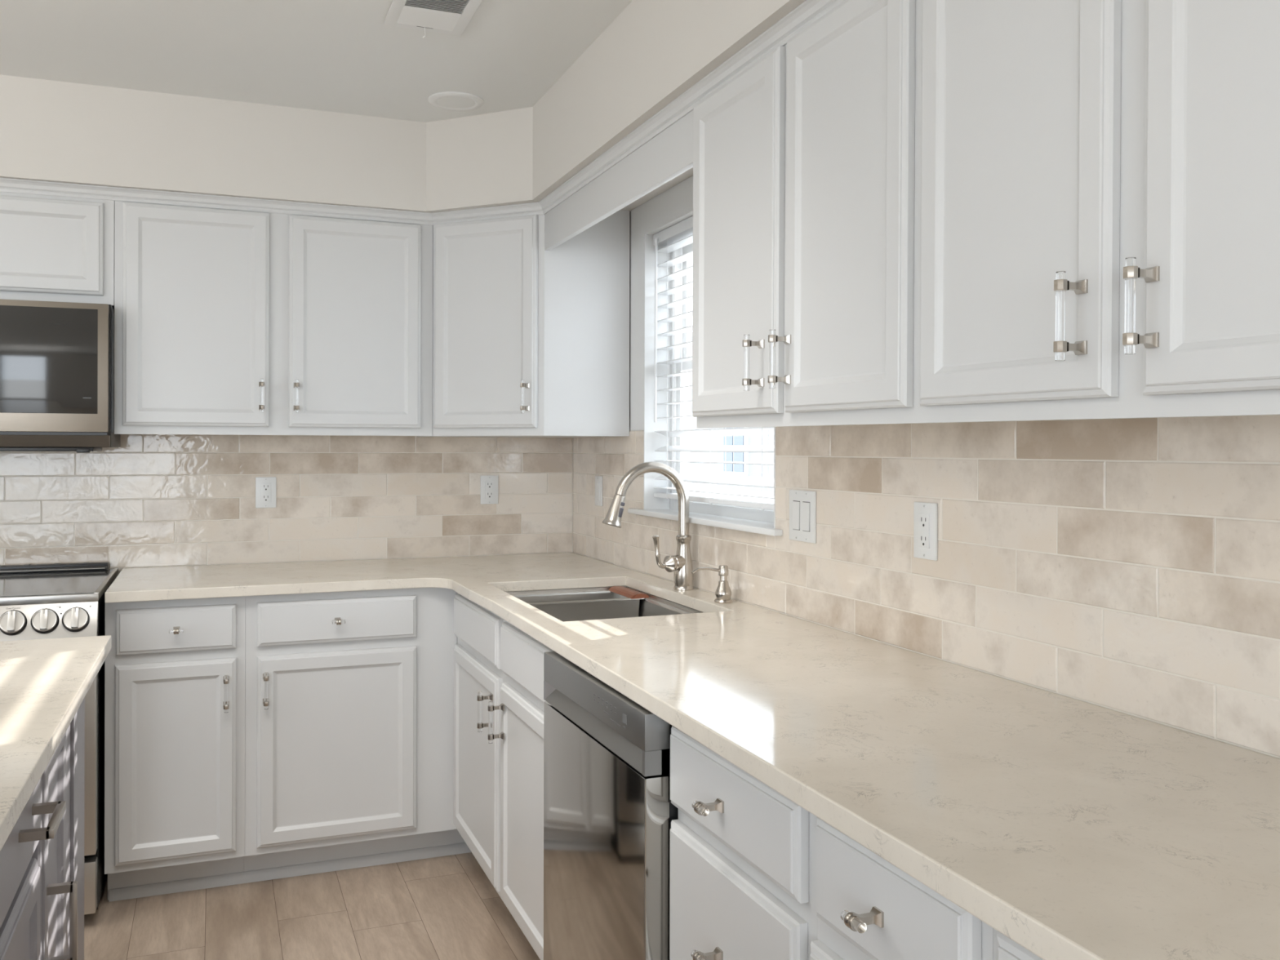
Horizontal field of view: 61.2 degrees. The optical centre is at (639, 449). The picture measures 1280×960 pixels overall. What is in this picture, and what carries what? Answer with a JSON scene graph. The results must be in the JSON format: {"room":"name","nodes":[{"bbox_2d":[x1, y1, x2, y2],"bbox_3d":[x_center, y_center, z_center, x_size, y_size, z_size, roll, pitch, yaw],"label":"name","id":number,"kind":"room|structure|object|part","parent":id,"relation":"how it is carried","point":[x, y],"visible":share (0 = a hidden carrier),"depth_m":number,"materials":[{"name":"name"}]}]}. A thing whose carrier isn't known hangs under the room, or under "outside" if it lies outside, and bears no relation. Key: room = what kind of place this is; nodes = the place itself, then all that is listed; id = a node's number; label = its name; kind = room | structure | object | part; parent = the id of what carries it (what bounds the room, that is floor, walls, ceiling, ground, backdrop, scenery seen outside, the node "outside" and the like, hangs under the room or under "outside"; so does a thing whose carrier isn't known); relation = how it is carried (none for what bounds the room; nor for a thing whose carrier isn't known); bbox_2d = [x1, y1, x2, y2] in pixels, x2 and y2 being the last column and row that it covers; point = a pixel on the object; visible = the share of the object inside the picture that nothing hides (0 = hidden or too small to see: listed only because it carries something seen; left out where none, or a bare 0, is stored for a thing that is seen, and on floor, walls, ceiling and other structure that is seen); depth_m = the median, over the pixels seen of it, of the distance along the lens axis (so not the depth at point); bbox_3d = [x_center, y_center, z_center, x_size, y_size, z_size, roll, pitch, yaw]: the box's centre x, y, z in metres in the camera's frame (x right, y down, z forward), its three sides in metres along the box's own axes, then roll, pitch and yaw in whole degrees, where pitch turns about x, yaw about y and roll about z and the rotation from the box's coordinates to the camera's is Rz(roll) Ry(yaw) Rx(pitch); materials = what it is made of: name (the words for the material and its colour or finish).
{"room":"kitchen","nodes":[
{"label":"kitchen","id":0,"kind":"room"},
{"bbox_2d":[0,434,573,576],"bbox_3d":[-2.704,0.103,3.311,5.208,2.410,0.161,0,0,-22],"label":"wall","id":1,"kind":"structure","parent":0,"point":[149,500],"depth_m":3.79,"materials":[{"name":"beige tile"}]},
{"bbox_2d":[0,191,114,308],"bbox_3d":[-2.023,-0.604,3.314,0.765,0.324,0.318,0,0,-22],"label":"upper cabinet","id":2,"kind":"object","parent":1,"relation":"attached to","point":[53,248],"visible":0.81,"depth_m":3.26,"materials":[{"name":"white paint"}]},
{"bbox_2d":[0,298,119,453],"bbox_3d":[-2.010,-0.214,3.281,0.766,0.448,0.400,0,0,-22],"label":"microwave","id":3,"kind":"object","parent":2,"relation":"attached to","point":[57,358],"visible":0.96,"depth_m":3.18,"materials":[{"name":"silver metal"}]},
{"bbox_3d":[-1.938,-0.261,3.096,0.694,0.311,0.003,0,0,-22],"label":"door glass","id":4,"kind":"part","parent":3,"relation":"part of","materials":[{"name":"black glass"}]},
{"bbox_2d":[255,476,275,507],"bbox_3d":[-1.304,0.151,3.773,0.068,0.107,0.008,0,0,-22],"label":"wall outlet","id":5,"kind":"object","parent":1,"relation":"attached to","point":[265,486],"visible":1,"depth_m":3.77,"materials":[{"name":"white plastic"}]},
{"bbox_2d":[261,482,271,502],"bbox_3d":[-1.303,0.151,3.771,0.033,0.067,0.004,0,0,-22],"label":"socket","id":6,"kind":"object","parent":5,"relation":"attached to","point":[265,486],"depth_m":3.77,"materials":[{"name":"white plastic"}]},
{"bbox_2d":[114,200,432,435],"bbox_3d":[-1.204,-0.405,3.615,0.977,0.719,0.359,0,0,-22],"label":"upper cabinet","id":7,"kind":"object","parent":1,"relation":"attached to","point":[227,322],"visible":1,"depth_m":3.47,"materials":[{"name":"white paint"}]},
{"bbox_3d":[-1.392,-0.415,3.403,0.428,0.687,0.020,0,0,-22],"label":"door","id":8,"kind":"part","parent":7,"relation":"part of","materials":[{"name":"white paint"}]},
{"bbox_3d":[-1.204,-0.170,3.444,0.016,0.107,0.042,0,0,-22],"label":"handle","id":9,"kind":"part","parent":7,"relation":"part of","materials":[{"name":"silver metal"}]},
{"bbox_3d":[-1.105,-0.170,3.483,0.016,0.107,0.042,0,0,-22],"label":"handle","id":10,"kind":"part","parent":7,"relation":"part of","materials":[{"name":"silver metal"}]},
{"bbox_3d":[-0.939,-0.414,3.582,0.426,0.687,0.020,0,0,-22],"label":"door","id":11,"kind":"part","parent":7,"relation":"part of","materials":[{"name":"white paint"}]},
{"bbox_2d":[480,475,497,504],"bbox_3d":[-0.565,0.153,4.064,0.068,0.107,0.008,0,0,-22],"label":"wall outlet","id":12,"kind":"object","parent":1,"relation":"attached to","point":[489,483],"visible":1,"depth_m":4.06,"materials":[{"name":"white plastic"}]},
{"bbox_2d":[484,480,493,498],"bbox_3d":[-0.565,0.153,4.062,0.033,0.067,0.004,0,0,-22],"label":"socket","id":13,"kind":"object","parent":12,"relation":"attached to","point":[489,485],"depth_m":4.06,"materials":[{"name":"white plastic"}]},
{"bbox_2d":[84,852,540,959],"bbox_3d":[-1.302,1.363,-0.246,5.510,0.100,7.810,0,0,-22],"label":"floor","id":14,"kind":"structure","parent":0,"point":[446,907],"depth_m":3.01,"materials":[{"name":"brown wood"}]},
{"bbox_2d":[0,777,66,959],"bbox_3d":[-1.216,0.871,1.118,1.060,0.884,0.586,0,0,-22],"label":"base cabinet","id":15,"kind":"object","parent":14,"relation":"on","point":[20,873],"visible":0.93,"depth_m":1.41,"materials":[{"name":"grey paint"}]},
{"bbox_3d":[-0.770,0.507,1.299,0.020,0.123,0.556,0,0,-22],"label":"drawer","id":16,"kind":"part","parent":15,"relation":"part of","materials":[{"name":"grey paint"}]},
{"bbox_3d":[-0.771,0.894,1.299,0.020,0.610,0.556,0,0,-22],"label":"door","id":17,"kind":"part","parent":15,"relation":"part of","materials":[{"name":"grey paint"}]},
{"bbox_3d":[-0.792,0.493,1.437,0.040,0.012,0.122,0,0,-22],"label":"handle","id":18,"kind":"part","parent":15,"relation":"part of","materials":[{"name":"silver metal"}]},
{"bbox_2d":[31,724,77,959],"bbox_3d":[-1.418,0.870,1.630,1.060,0.884,0.512,0,0,-22],"label":"base cabinet","id":19,"kind":"object","parent":14,"relation":"on","point":[59,895],"visible":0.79,"depth_m":1.74,"materials":[{"name":"grey paint"}]},
{"bbox_3d":[-0.866,0.713,1.623,0.040,0.122,0.012,0,0,-22],"label":"handle","id":20,"kind":"part","parent":19,"relation":"part of","materials":[{"name":"silver metal"}]},
{"bbox_2d":[0,561,118,914],"bbox_3d":[-1.949,0.841,3.109,0.757,0.938,0.762,0,0,-22],"label":"range","id":21,"kind":"object","parent":14,"relation":"on","point":[53,600],"visible":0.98,"depth_m":2.95,"materials":[{"name":"silver metal"}]},
{"bbox_3d":[-1.667,0.462,2.873,0.067,0.067,0.051,0,0,-22],"label":"knob","id":22,"kind":"part","parent":21,"relation":"part of","materials":[{"name":"silver metal"}]},
{"bbox_3d":[-1.596,0.462,2.901,0.067,0.067,0.051,0,0,-22],"label":"knob","id":23,"kind":"part","parent":21,"relation":"part of","materials":[{"name":"silver metal"}]},
{"bbox_3d":[-1.844,0.467,2.842,0.756,0.100,0.085,0,0,-22],"label":"control panel","id":24,"kind":"part","parent":21,"relation":"part of","materials":[{"name":"silver metal"}]},
{"bbox_2d":[0,569,112,597],"bbox_3d":[-1.957,0.397,3.130,0.733,0.004,0.606,0,0,-22],"label":"cooktop","id":25,"kind":"object","parent":21,"relation":"in","point":[13,583],"depth_m":3.19,"materials":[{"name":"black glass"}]},
{"bbox_3d":[-1.964,0.405,3.149,0.757,0.024,0.675,0,0,-22],"label":"trim","id":26,"kind":"part","parent":21,"relation":"part of","materials":[{"name":"silver metal"}]},
{"bbox_3d":[-1.527,0.462,2.928,0.067,0.067,0.051,0,0,-22],"label":"knob","id":27,"kind":"part","parent":21,"relation":"part of","materials":[{"name":"silver metal"}]},
{"bbox_3d":[-1.842,1.194,2.833,0.752,0.142,0.045,0,0,-22],"label":"storage drawer","id":28,"kind":"part","parent":21,"relation":"part of","materials":[{"name":"silver metal"}]},
{"bbox_3d":[-1.841,0.812,2.833,0.752,0.587,0.045,0,0,-22],"label":"oven door","id":29,"kind":"part","parent":21,"relation":"part of","materials":[{"name":"silver metal"}]},
{"bbox_2d":[70,697,84,959],"bbox_3d":[-1.582,0.870,1.972,1.006,0.884,0.244,0,0,-22],"label":"island end panel","id":30,"kind":"object","parent":14,"relation":"on","point":[77,725],"visible":0.08,"depth_m":2.17,"materials":[{"name":"grey paint"}]},
{"bbox_2d":[104,595,245,900],"bbox_3d":[-1.430,0.869,3.356,0.372,0.884,0.633,0,0,-22],"label":"base cabinet","id":31,"kind":"object","parent":14,"relation":"on","point":[175,669],"visible":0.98,"depth_m":3.11,"materials":[{"name":"white paint"}]},
{"bbox_3d":[-1.332,0.894,3.111,0.321,0.565,0.020,0,0,-22],"label":"door","id":32,"kind":"part","parent":31,"relation":"part of","materials":[{"name":"white paint"}]},
{"bbox_3d":[-1.331,0.518,3.111,0.318,0.128,0.020,0,0,-22],"label":"drawer","id":33,"kind":"part","parent":31,"relation":"part of","materials":[{"name":"white paint"}]},
{"bbox_3d":[-1.320,0.517,3.082,0.037,0.017,0.043,0,0,-22],"label":"knob","id":34,"kind":"part","parent":31,"relation":"part of","materials":[{"name":"silver metal"}]},
{"bbox_3d":[-1.197,0.706,3.131,0.016,0.107,0.042,0,0,-22],"label":"handle","id":35,"kind":"part","parent":31,"relation":"part of","materials":[{"name":"silver metal"}]},
{"bbox_2d":[108,842,471,902],"bbox_3d":[-0.438,1.299,1.839,1.098,0.030,3.246,0,0,-22],"label":"trim","id":36,"kind":"structure","parent":14,"relation":"on","point":[168,887],"depth_m":3.31,"materials":[{"name":"white paint"}]},
{"bbox_2d":[244,587,465,871],"bbox_3d":[-0.917,0.871,3.558,0.728,0.884,0.633,0,0,-22],"label":"base cabinet","id":37,"kind":"object","parent":14,"relation":"on","point":[349,695],"visible":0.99,"depth_m":3.29,"materials":[{"name":"white paint"}]},
{"bbox_3d":[-1.096,0.706,3.171,0.016,0.107,0.042,0,0,-22],"label":"handle","id":38,"kind":"part","parent":37,"relation":"part of","materials":[{"name":"silver metal"}]},
{"bbox_3d":[-0.912,0.519,3.276,0.467,0.129,0.020,0,0,-22],"label":"drawer","id":39,"kind":"part","parent":37,"relation":"part of","materials":[{"name":"white paint"}]},
{"bbox_3d":[-0.912,0.895,3.277,0.468,0.565,0.020,0,0,-22],"label":"door","id":40,"kind":"part","parent":37,"relation":"part of","materials":[{"name":"white paint"}]},
{"bbox_3d":[-0.905,0.517,3.245,0.037,0.017,0.043,0,0,-22],"label":"knob","id":41,"kind":"part","parent":37,"relation":"part of","materials":[{"name":"silver metal"}]},
{"bbox_2d":[453,586,631,959],"bbox_3d":[-0.163,0.872,2.964,0.562,0.884,1.146,0,0,-22],"label":"base cabinet","id":42,"kind":"object","parent":14,"relation":"on","point":[498,767],"visible":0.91,"depth_m":2.80,"materials":[{"name":"white paint"}]},
{"bbox_3d":[-0.475,0.894,3.130,0.020,0.565,0.548,0,0,-22],"label":"door","id":43,"kind":"part","parent":42,"relation":"part of","materials":[{"name":"white paint"}]},
{"bbox_3d":[-0.415,0.702,2.895,0.042,0.107,0.016,0,0,-22],"label":"handle","id":44,"kind":"part","parent":42,"relation":"part of","materials":[{"name":"silver metal"}]},
{"bbox_3d":[-0.371,0.702,2.782,0.042,0.107,0.016,0,0,-22],"label":"handle","id":45,"kind":"part","parent":42,"relation":"part of","materials":[{"name":"silver metal"}]},
{"bbox_3d":[-0.268,0.895,2.604,0.020,0.565,0.500,0,0,-22],"label":"door","id":46,"kind":"part","parent":42,"relation":"part of","materials":[{"name":"white paint"}]},
{"bbox_2d":[104,552,1279,959],"bbox_3d":[-0.303,0.415,2.151,1.573,0.030,3.758,0,0,-22],"label":"countertop","id":47,"kind":"structure","parent":42,"relation":"on","point":[1072,828],"depth_m":1.42,"materials":[{"name":"beige stone"}]},
{"bbox_2d":[506,586,704,617],"bbox_3d":[-0.111,0.533,2.959,0.488,0.204,0.818,0,0,-22],"label":"sink","id":48,"kind":"object","parent":47,"relation":"in","point":[651,606],"visible":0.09,"depth_m":3.17,"materials":[{"name":"silver metal"}]},
{"bbox_2d":[512,586,648,622],"bbox_3d":[-0.205,0.479,3.219,0.421,0.104,0.198,0,0,-22],"label":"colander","id":49,"kind":"object","parent":48,"relation":"in","point":[620,602],"visible":0.58,"depth_m":3.19,"materials":[{"name":"silver metal"}]},
{"bbox_3d":[-0.035,0.434,3.286,0.056,0.014,0.198,0,0,-22],"label":"handle","id":50,"kind":"part","parent":49,"relation":"part of","materials":[{"name":"red wood"}]},
{"bbox_2d":[602,462,693,591],"bbox_3d":[0.027,0.218,3.043,0.274,0.365,0.076,0,0,-22],"label":"faucet","id":51,"kind":"object","parent":47,"relation":"on","point":[681,563],"visible":1,"depth_m":3.06,"materials":[{"name":"silver metal"}]},
{"bbox_3d":[0.036,0.143,3.056,0.223,0.215,0.031,0,0,-22],"label":"spout","id":52,"kind":"part","parent":51,"relation":"part of","materials":[{"name":"silver metal"}]},
{"bbox_3d":[0.057,0.288,3.032,0.019,0.096,0.055,0,0,45],"label":"lever","id":53,"kind":"part","parent":51,"relation":"part of","materials":[{"name":"silver metal"}]},
{"bbox_2d":[691,564,733,603],"bbox_3d":[0.188,0.353,2.821,0.114,0.096,0.049,0,0,-22],"label":"soap dispenser","id":54,"kind":"object","parent":47,"relation":"on","point":[723,593],"visible":1,"depth_m":2.82,"materials":[{"name":"silver metal"}]},
{"bbox_2d":[543,651,678,959],"bbox_3d":[0.169,0.876,2.156,0.580,0.879,0.585,0,0,-22],"label":"dishwasher","id":55,"kind":"object","parent":14,"relation":"on","point":[609,811],"visible":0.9,"depth_m":1.98,"materials":[{"name":"silver metal"}]},
{"bbox_3d":[-0.078,0.487,2.058,0.045,0.102,0.585,0,0,-22],"label":"control panel","id":56,"kind":"part","parent":55,"relation":"part of","materials":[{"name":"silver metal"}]},
{"bbox_2d":[669,726,817,959],"bbox_3d":[0.380,0.874,1.682,0.633,0.884,0.444,0,0,-22],"label":"base cabinet","id":57,"kind":"object","parent":14,"relation":"on","point":[743,854],"visible":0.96,"depth_m":1.56,"materials":[{"name":"white paint"}]},
{"bbox_3d":[0.099,0.746,1.589,0.043,0.017,0.037,0,0,-22],"label":"knob","id":58,"kind":"part","parent":57,"relation":"part of","materials":[{"name":"silver metal"}]},
{"bbox_3d":[0.100,0.525,1.587,0.043,0.017,0.037,0,0,-22],"label":"knob","id":59,"kind":"part","parent":57,"relation":"part of","materials":[{"name":"silver metal"}]},
{"bbox_3d":[0.131,0.749,1.594,0.020,0.270,0.420,0,0,-22],"label":"drawer","id":60,"kind":"part","parent":57,"relation":"part of","materials":[{"name":"white paint"}]},
{"bbox_2d":[810,817,993,959],"bbox_3d":[0.523,0.875,1.319,0.633,0.884,0.334,0,0,-22],"label":"base cabinet","id":61,"kind":"object","parent":14,"relation":"on","point":[868,908],"visible":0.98,"depth_m":1.21,"materials":[{"name":"white paint"}]},
{"bbox_3d":[0.275,0.901,1.227,0.020,0.555,0.312,0,0,-22],"label":"door","id":62,"kind":"part","parent":61,"relation":"part of","materials":[{"name":"white paint"}]},
{"bbox_3d":[0.249,0.526,1.209,0.043,0.017,0.037,0,0,-22],"label":"knob","id":63,"kind":"part","parent":61,"relation":"part of","materials":[{"name":"silver metal"}]},
{"bbox_2d":[993,928,1043,959],"bbox_3d":[0.698,0.875,0.875,0.633,0.884,0.620,0,0,-22],"label":"base cabinet","id":64,"kind":"object","parent":14,"relation":"on","point":[1004,948],"visible":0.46,"depth_m":1.02,"materials":[{"name":"white paint"}]},
{"bbox_3d":[-0.950,0.872,0.445,1.060,0.884,0.859,0,0,-22],"label":"cabinet","id":65,"kind":"object","parent":14,"relation":"on","visible":0},
{"bbox_2d":[0,635,111,851],"bbox_3d":[-1.296,0.414,1.028,1.252,0.030,2.278,0,0,-22],"label":"countertop","id":66,"kind":"structure","parent":65,"relation":"on","point":[44,683],"depth_m":1.71,"materials":[{"name":"beige stone"}]},
{"bbox_2d":[0,0,805,213],"bbox_3d":[-1.297,-0.998,-0.247,5.510,0.398,7.810,0,0,-22],"label":"ceiling","id":67,"kind":"structure","parent":0,"point":[310,101],"depth_m":3.18,"materials":[{"name":"white paint"}]},
{"bbox_2d":[383,0,482,38],"bbox_3d":[-0.496,-1.081,2.641,0.200,0.030,0.375,0,0,-22],"label":"ceiling vent","id":68,"kind":"object","parent":67,"relation":"in","point":[442,16],"visible":1,"depth_m":2.71,"materials":[{"name":"white plastic"}]},
{"bbox_2d":[427,91,484,111],"bbox_3d":[-0.579,-1.092,3.404,0.173,0.008,0.173,0,0,-22],"label":"recessed light","id":69,"kind":"object","parent":67,"relation":"in","point":[449,100],"visible":1,"depth_m":3.39,"materials":[{"name":"white plastic"}]},
{"bbox_2d":[436,96,475,108],"bbox_3d":[-0.579,-1.093,3.404,0.121,0.006,0.121,0,0,-22],"label":"diffuser","id":70,"kind":"object","parent":69,"relation":"attached to","point":[442,102],"depth_m":3.40,"materials":[{"name":"white paint"}]},
{"bbox_2d":[666,724,678,905],"bbox_3d":[0.191,0.881,2.165,0.534,0.868,0.577,0,0,-22],"label":"dishwasher side","id":71,"kind":"object","parent":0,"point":[672,811],"depth_m":1.79,"materials":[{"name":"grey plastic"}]},
{"bbox_2d":[573,211,1279,759],"bbox_3d":[1.161,0.113,0.804,0.161,2.410,7.660,0,0,-22],"label":"wall","id":72,"kind":"structure","parent":0,"point":[1130,566],"depth_m":1.81,"materials":[{"name":"beige tile"}]},
{"bbox_2d":[0,0,844,225],"bbox_3d":[-0.356,-0.779,2.579,3.770,0.037,1.573,0,0,35],"label":"trim","id":73,"kind":"structure","parent":72,"relation":"attached to","point":[809,11],"depth_m":3.25,"materials":[{"name":"white paint"}]},
{"bbox_2d":[417,209,629,437],"bbox_3d":[-0.424,-0.421,3.789,0.599,0.754,0.621,0,0,-22],"label":"upper cabinet","id":74,"kind":"object","parent":72,"relation":"attached to","point":[529,340],"visible":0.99,"depth_m":3.57,"materials":[{"name":"white paint"}]},
{"bbox_3d":[-0.517,-0.415,3.591,0.396,0.691,0.020,0,0,24],"label":"door","id":75,"kind":"part","parent":74,"relation":"part of","materials":[{"name":"white paint"}]},
{"bbox_3d":[-0.372,-0.169,3.493,0.016,0.107,0.042,0,0,24],"label":"handle","id":76,"kind":"part","parent":74,"relation":"part of","materials":[{"name":"silver metal"}]},
{"bbox_2d":[544,110,693,250],"bbox_3d":[-0.082,-0.702,2.960,0.019,0.117,1.190,0,0,-22],"label":"valance","id":77,"kind":"object","parent":74,"relation":"attached to","point":[668,154],"visible":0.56,"depth_m":2.83,"materials":[{"name":"white paint"}]},
{"bbox_2d":[595,475,602,506],"bbox_3d":[-0.149,0.151,3.897,0.008,0.107,0.068,0,0,-22],"label":"blank wall plate","id":78,"kind":"object","parent":72,"relation":"attached to","point":[598,479],"visible":1,"depth_m":3.88,"materials":[{"name":"white plastic"}]},
{"bbox_2d":[627,175,782,536],"bbox_3d":[0.247,-0.292,3.090,0.184,1.008,1.188,0,0,-22],"label":"window","id":79,"kind":"structure","parent":72,"relation":"in","point":[673,206],"depth_m":3.50,"materials":[{"name":"white paint"}]},
{"bbox_3d":[0.189,-0.429,3.067,0.006,0.735,1.188,0,0,-22],"label":"casing","id":80,"kind":"part","parent":79,"relation":"part of","materials":[{"name":"white paint"}]},
{"bbox_3d":[0.292,-0.453,3.135,0.020,0.407,0.797,0,0,-22],"label":"sash","id":81,"kind":"part","parent":79,"relation":"part of","materials":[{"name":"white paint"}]},
{"bbox_3d":[0.201,0.204,3.125,0.124,0.016,1.005,0,0,-22],"label":"sill","id":82,"kind":"part","parent":79,"relation":"part of","materials":[{"name":"white paint"}]},
{"bbox_2d":[653,216,773,510],"bbox_3d":[0.218,-0.266,3.106,0.070,0.850,0.851,0,0,-22],"label":"blind","id":83,"kind":"object","parent":79,"relation":"attached to","point":[679,235],"visible":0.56,"depth_m":3.30,"materials":[{"name":"white plastic"}]},
{"bbox_3d":[0.223,0.148,3.109,0.050,0.014,0.851,0,0,-22],"label":"rail","id":84,"kind":"part","parent":83,"relation":"part of","materials":[{"name":"white"}]},
{"bbox_3d":[0.279,-0.246,3.130,0.047,0.892,0.867,0,0,-22],"label":"frame","id":85,"kind":"part","parent":79,"relation":"part of","materials":[{"name":"white paint"}]},
{"bbox_3d":[0.272,-0.058,3.128,0.020,0.455,0.797,0,0,-22],"label":"sash","id":86,"kind":"part","parent":79,"relation":"part of","materials":[{"name":"white paint"}]},
{"bbox_2d":[789,489,816,543],"bbox_3d":[0.381,0.158,2.550,0.008,0.120,0.118,0,0,-22],"label":"light switch","id":87,"kind":"object","parent":72,"relation":"attached to","point":[802,504],"visible":1,"depth_m":2.54,"materials":[{"name":"white plastic"}]},
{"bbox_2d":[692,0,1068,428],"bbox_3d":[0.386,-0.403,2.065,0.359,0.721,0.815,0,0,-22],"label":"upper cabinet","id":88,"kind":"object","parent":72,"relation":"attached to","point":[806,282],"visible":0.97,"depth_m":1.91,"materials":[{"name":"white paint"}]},
{"bbox_3d":[0.192,-0.413,2.210,0.020,0.688,0.386,0,0,-22],"label":"door","id":89,"kind":"part","parent":88,"relation":"part of","materials":[{"name":"white paint"}]},
{"bbox_3d":[0.215,-0.164,2.064,0.042,0.107,0.016,0,0,-22],"label":"handle","id":90,"kind":"part","parent":88,"relation":"part of","materials":[{"name":"silver metal"}]},
{"bbox_3d":[0.253,-0.164,1.969,0.042,0.107,0.016,0,0,-22],"label":"handle","id":91,"kind":"part","parent":88,"relation":"part of","materials":[{"name":"clear glass"}]},
{"bbox_3d":[0.342,-0.410,1.828,0.020,0.688,0.376,0,0,-22],"label":"door","id":92,"kind":"part","parent":88,"relation":"part of","materials":[{"name":"white paint"}]},
{"bbox_2d":[913,502,937,560],"bbox_3d":[0.556,0.159,2.109,0.008,0.110,0.070,0,0,-22],"label":"wall outlet","id":93,"kind":"object","parent":72,"relation":"attached to","point":[926,514],"visible":1,"depth_m":2.10,"materials":[{"name":"white plastic"}]},
{"bbox_2d":[918,513,929,548],"bbox_3d":[0.554,0.159,2.109,0.004,0.067,0.033,0,0,-22],"label":"socket","id":94,"kind":"object","parent":93,"relation":"attached to","point":[923,518],"depth_m":2.11,"materials":[{"name":"white plastic"}]},
{"bbox_2d":[919,0,1279,422],"bbox_3d":[0.688,-0.399,1.299,0.359,0.726,0.830,0,0,-22],"label":"upper cabinet","id":95,"kind":"object","parent":72,"relation":"attached to","point":[1100,179],"visible":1,"depth_m":1.28,"materials":[{"name":"white paint"}]},
{"bbox_3d":[0.491,-0.408,1.449,0.020,0.689,0.371,0,0,-22],"label":"door","id":96,"kind":"part","parent":95,"relation":"part of","materials":[{"name":"white paint"}]},
{"bbox_3d":[0.516,-0.159,1.301,0.042,0.107,0.016,0,0,-22],"label":"handle","id":97,"kind":"part","parent":95,"relation":"part of","materials":[{"name":"clear glass"}]},
{"bbox_3d":[0.555,-0.158,1.203,0.042,0.107,0.016,0,0,-22],"label":"handle","id":98,"kind":"part","parent":95,"relation":"part of","materials":[{"name":"clear glass"}]},
{"bbox_3d":[0.646,-0.405,1.058,0.020,0.689,0.376,0,0,-22],"label":"door","id":99,"kind":"part","parent":95,"relation":"part of","materials":[{"name":"white paint"}]},
{"label":"outside","id":100,"kind":"structure","parent":0,"visible":0},
{"bbox_3d":[-0.264,1.788,4.190,80.000,0.250,80.000,0,0,-22],"label":"ground","id":101,"kind":"structure","parent":100,"visible":0},
{"bbox_2d":[689,373,773,498],"bbox_3d":[5.769,-0.932,21.615,6.600,5.200,18.600,0,0,-22],"label":"neighbouring house","id":102,"kind":"structure","parent":101,"relation":"on","point":[699,468],"depth_m":23.02,"materials":[{"name":"grey"}]},
{"bbox_3d":[1.978,-0.191,22.862,0.025,1.340,0.940,0,0,-22],"label":"pane","id":103,"kind":"part","parent":102,"relation":"part of","materials":[{"name":"grey"}]}
]}

